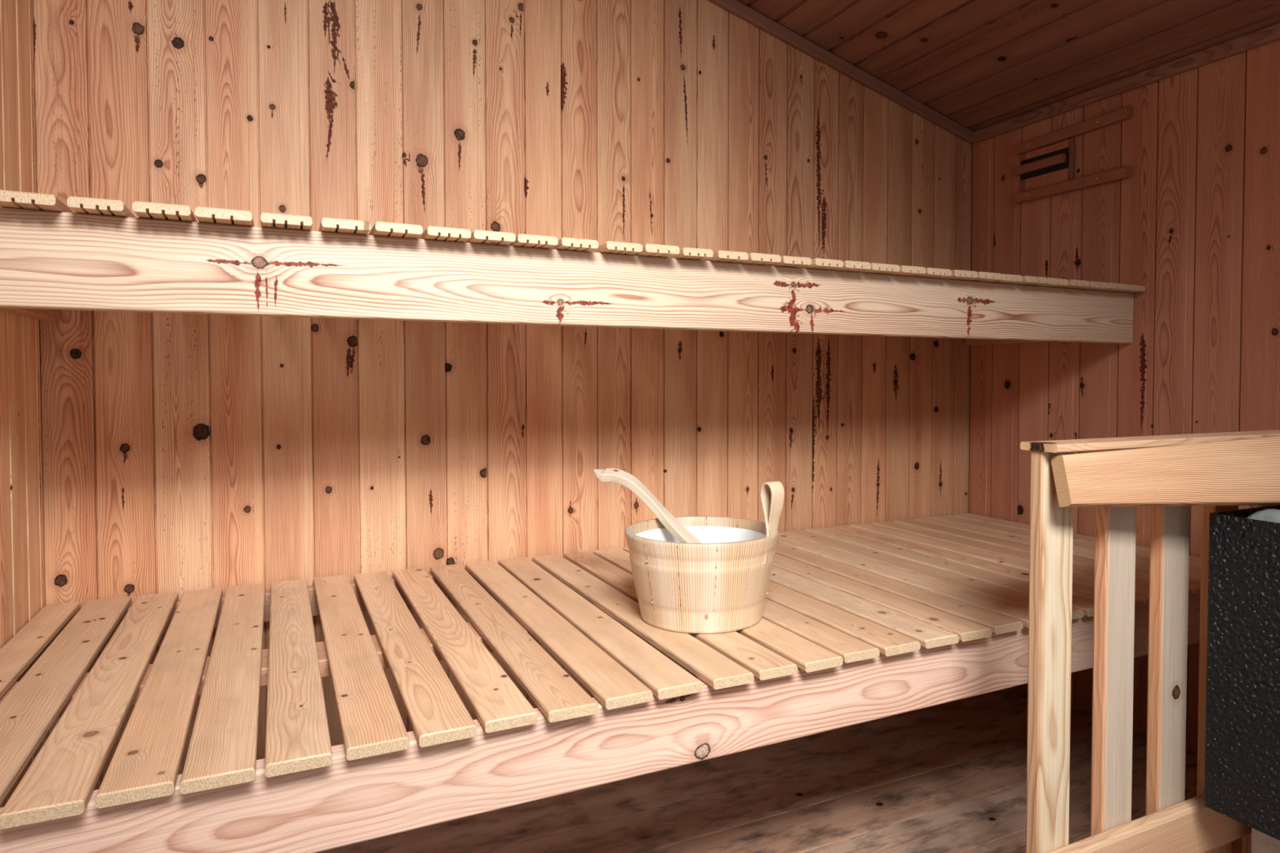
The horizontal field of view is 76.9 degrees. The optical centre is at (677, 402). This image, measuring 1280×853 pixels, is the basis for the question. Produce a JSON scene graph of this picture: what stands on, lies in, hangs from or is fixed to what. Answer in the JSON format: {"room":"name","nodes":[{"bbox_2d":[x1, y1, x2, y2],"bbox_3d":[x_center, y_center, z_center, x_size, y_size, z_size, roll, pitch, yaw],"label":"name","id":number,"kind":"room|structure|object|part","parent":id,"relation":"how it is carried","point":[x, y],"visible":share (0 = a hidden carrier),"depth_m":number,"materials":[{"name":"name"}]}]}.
{"room":"sauna","nodes":[
{"label":"sauna","id":0,"kind":"room"},
{"bbox_2d":[0,0,47,807],"bbox_3d":[-0.662,-0.238,0.373,0.048,2.395,2.622,-1,2,-26],"label":"wall","id":1,"kind":"structure","parent":0,"point":[22,584],"depth_m":1.40,"materials":[{"name":"brown wood"}]},
{"bbox_2d":[32,0,972,790],"bbox_3d":[-0.143,-0.284,2.077,2.480,2.395,0.048,-1,2,-26],"label":"wall","id":2,"kind":"structure","parent":0,"point":[181,452],"depth_m":1.88,"materials":[{"name":"brown wood"}]},
{"bbox_2d":[0,190,1145,346],"bbox_3d":[0.002,-0.219,1.786,2.396,0.146,0.582,-1,2,-26],"label":"bench","id":3,"kind":"object","parent":2,"relation":"attached to","point":[100,256],"visible":1,"depth_m":1.34,"materials":[{"name":"brown wood"}]},
{"bbox_3d":[-1.071,-0.177,1.296,0.028,0.060,0.504,-1,2,-26],"label":"rail","id":4,"kind":"part","parent":3,"relation":"part of","materials":[{"name":"brown wood"}]},
{"bbox_3d":[1.041,-0.204,2.347,0.028,0.060,0.504,-1,2,-26],"label":"rail","id":5,"kind":"part","parent":3,"relation":"part of","materials":[{"name":"brown wood"}]},
{"bbox_2d":[0,513,1200,852],"bbox_3d":[0.073,0.443,1.659,2.398,0.125,0.905,-1,2,-26],"label":"bench","id":6,"kind":"object","parent":2,"relation":"attached to","point":[864,622],"visible":0.85,"depth_m":1.19,"materials":[{"name":"brown wood"}]},
{"bbox_3d":[-1.084,0.436,1.336,0.028,0.055,0.375,-1,2,-26],"label":"rail","id":7,"kind":"part","parent":6,"relation":"part of","materials":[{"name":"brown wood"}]},
{"bbox_3d":[-0.121,0.416,2.050,2.380,0.061,0.030,-1,2,-26],"label":"rail","id":8,"kind":"part","parent":6,"relation":"part of","materials":[{"name":"brown wood"}]},
{"bbox_3d":[0.081,0.411,1.644,2.380,0.030,0.100,-1,2,-26],"label":"rail","id":9,"kind":"part","parent":6,"relation":"part of","materials":[{"name":"brown wood"}]},
{"bbox_2d":[624,480,784,633],"bbox_3d":[0.043,0.261,1.456,0.276,0.249,0.276,0,2,-8],"label":"bucket","id":10,"kind":"object","parent":6,"relation":"on","point":[718,584],"visible":1,"depth_m":1.36,"materials":[{"name":"brown wood"}]},
{"bbox_2d":[593,468,702,543],"bbox_3d":[-0.016,0.244,1.522,0.328,0.223,0.072,1,2,36],"label":"ladle","id":11,"kind":"object","parent":10,"relation":"in","point":[622,477],"visible":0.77,"depth_m":1.55,"materials":[{"name":"brown wood"}]},
{"bbox_3d":[0.161,0.207,1.408,0.051,0.139,0.048,-1,2,-26],"label":"handle","id":12,"kind":"part","parent":10,"relation":"part of","materials":[{"name":"brown wood"}]},
{"bbox_2d":[709,0,973,142],"bbox_3d":[-0.129,-1.143,2.022,2.397,0.666,0.016,-1,2,-26],"label":"trim","id":13,"kind":"structure","parent":2,"relation":"attached to","point":[736,7],"depth_m":2.32,"materials":[{"name":"brown wood"}]},
{"bbox_2d":[315,684,1242,852],"bbox_3d":[0.435,0.915,0.946,2.400,0.060,2.550,-1,2,-26],"label":"floor","id":14,"kind":"structure","parent":0,"point":[949,777],"depth_m":1.74,"materials":[{"name":"brown wood"}]},
{"bbox_2d":[1020,429,1279,852],"bbox_3d":[0.862,0.461,1.286,0.701,0.831,0.175,-1,2,-26],"label":"guard","id":15,"kind":"object","parent":14,"relation":"on","point":[1215,472],"visible":0.77,"depth_m":1.24,"materials":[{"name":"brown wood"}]},
{"bbox_3d":[0.554,0.475,1.202,0.069,0.808,0.024,-1,2,-26],"label":"post","id":16,"kind":"part","parent":15,"relation":"part of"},
{"bbox_3d":[0.848,0.700,1.326,0.696,0.086,0.026,-1,2,-26],"label":"rail","id":17,"kind":"part","parent":15,"relation":"part of","materials":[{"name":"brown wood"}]},
{"bbox_3d":[0.862,0.109,1.249,0.675,0.126,0.043,0,2,-18],"label":"rail","id":18,"kind":"part","parent":15,"relation":"part of","materials":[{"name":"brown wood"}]},
{"bbox_2d":[1204,505,1279,840],"bbox_3d":[1.099,0.408,1.173,0.396,0.464,0.410,-1,2,-26],"label":"heater","id":19,"kind":"object","parent":14,"relation":"on","point":[1242,784],"visible":0.99,"depth_m":1.22,"materials":[{"name":"black paint"}]},
{"bbox_2d":[1246,508,1279,523],"bbox_3d":[0.920,0.202,1.246,0.077,0.076,0.070,-1,2,-37],"label":"stone","id":20,"kind":"object","parent":19,"relation":"in","point":[1273,515],"visible":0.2,"depth_m":1.23,"materials":[{"name":"grey stone"}]},
{"bbox_2d":[1251,827,1279,852],"bbox_3d":[1.117,0.757,1.256,0.238,0.239,0.285,-1,2,-26],"label":"plinth","id":21,"kind":"object","parent":14,"relation":"on","point":[1261,842],"visible":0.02,"depth_m":1.31,"materials":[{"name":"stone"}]},
{"bbox_2d":[737,0,1279,131],"bbox_3d":[0.447,-1.134,0.896,2.380,0.637,2.550,-1,2,-26],"label":"ceiling","id":22,"kind":"structure","parent":0,"point":[977,64],"depth_m":2.09,"materials":[{"name":"brown wood"}]},
{"bbox_2d":[968,39,1279,754],"bbox_3d":[1.522,0.051,1.486,0.048,1.760,2.590,-1,2,-26],"label":"wall","id":23,"kind":"structure","parent":0,"point":[1195,224],"depth_m":2.06,"materials":[{"name":"brown wood"}]},
{"bbox_2d":[1013,106,1132,203],"bbox_3d":[1.091,-0.680,2.251,0.024,0.184,0.360,-1,2,-26],"label":"air vent","id":24,"kind":"object","parent":23,"relation":"in","point":[1049,171],"visible":1,"depth_m":2.28,"materials":[{"name":"brown wood"}]},
{"bbox_3d":[1.050,-0.689,2.338,0.016,0.026,0.168,-1,2,-26],"label":"handle","id":25,"kind":"part","parent":24,"relation":"part of","materials":[{"name":"brown wood"}]},
{"bbox_3d":[1.062,-0.640,2.328,0.009,0.036,0.166,-1,2,-26],"label":"panel","id":26,"kind":"part","parent":24,"relation":"part of","materials":[{"name":"brown wood"}]},
{"bbox_3d":[1.062,-0.726,2.326,0.009,0.020,0.166,-1,2,-26],"label":"panel","id":27,"kind":"part","parent":24,"relation":"part of","materials":[{"name":"brown wood"}]},
{"bbox_3d":[1.094,-0.604,2.250,0.022,0.032,0.352,-1,2,-26],"label":"rail","id":28,"kind":"part","parent":24,"relation":"part of","materials":[{"name":"brown wood"}]},
{"bbox_3d":[1.094,-0.753,2.247,0.022,0.038,0.353,-1,2,-26],"label":"rail","id":29,"kind":"part","parent":24,"relation":"part of","materials":[{"name":"brown wood"}]},
{"bbox_2d":[973,22,1279,142],"bbox_3d":[1.506,-0.810,1.422,0.016,0.036,2.532,-1,2,-26],"label":"trim","id":30,"kind":"structure","parent":23,"relation":"attached to","point":[1270,33],"depth_m":2.06,"materials":[{"name":"brown wood"}]}
]}

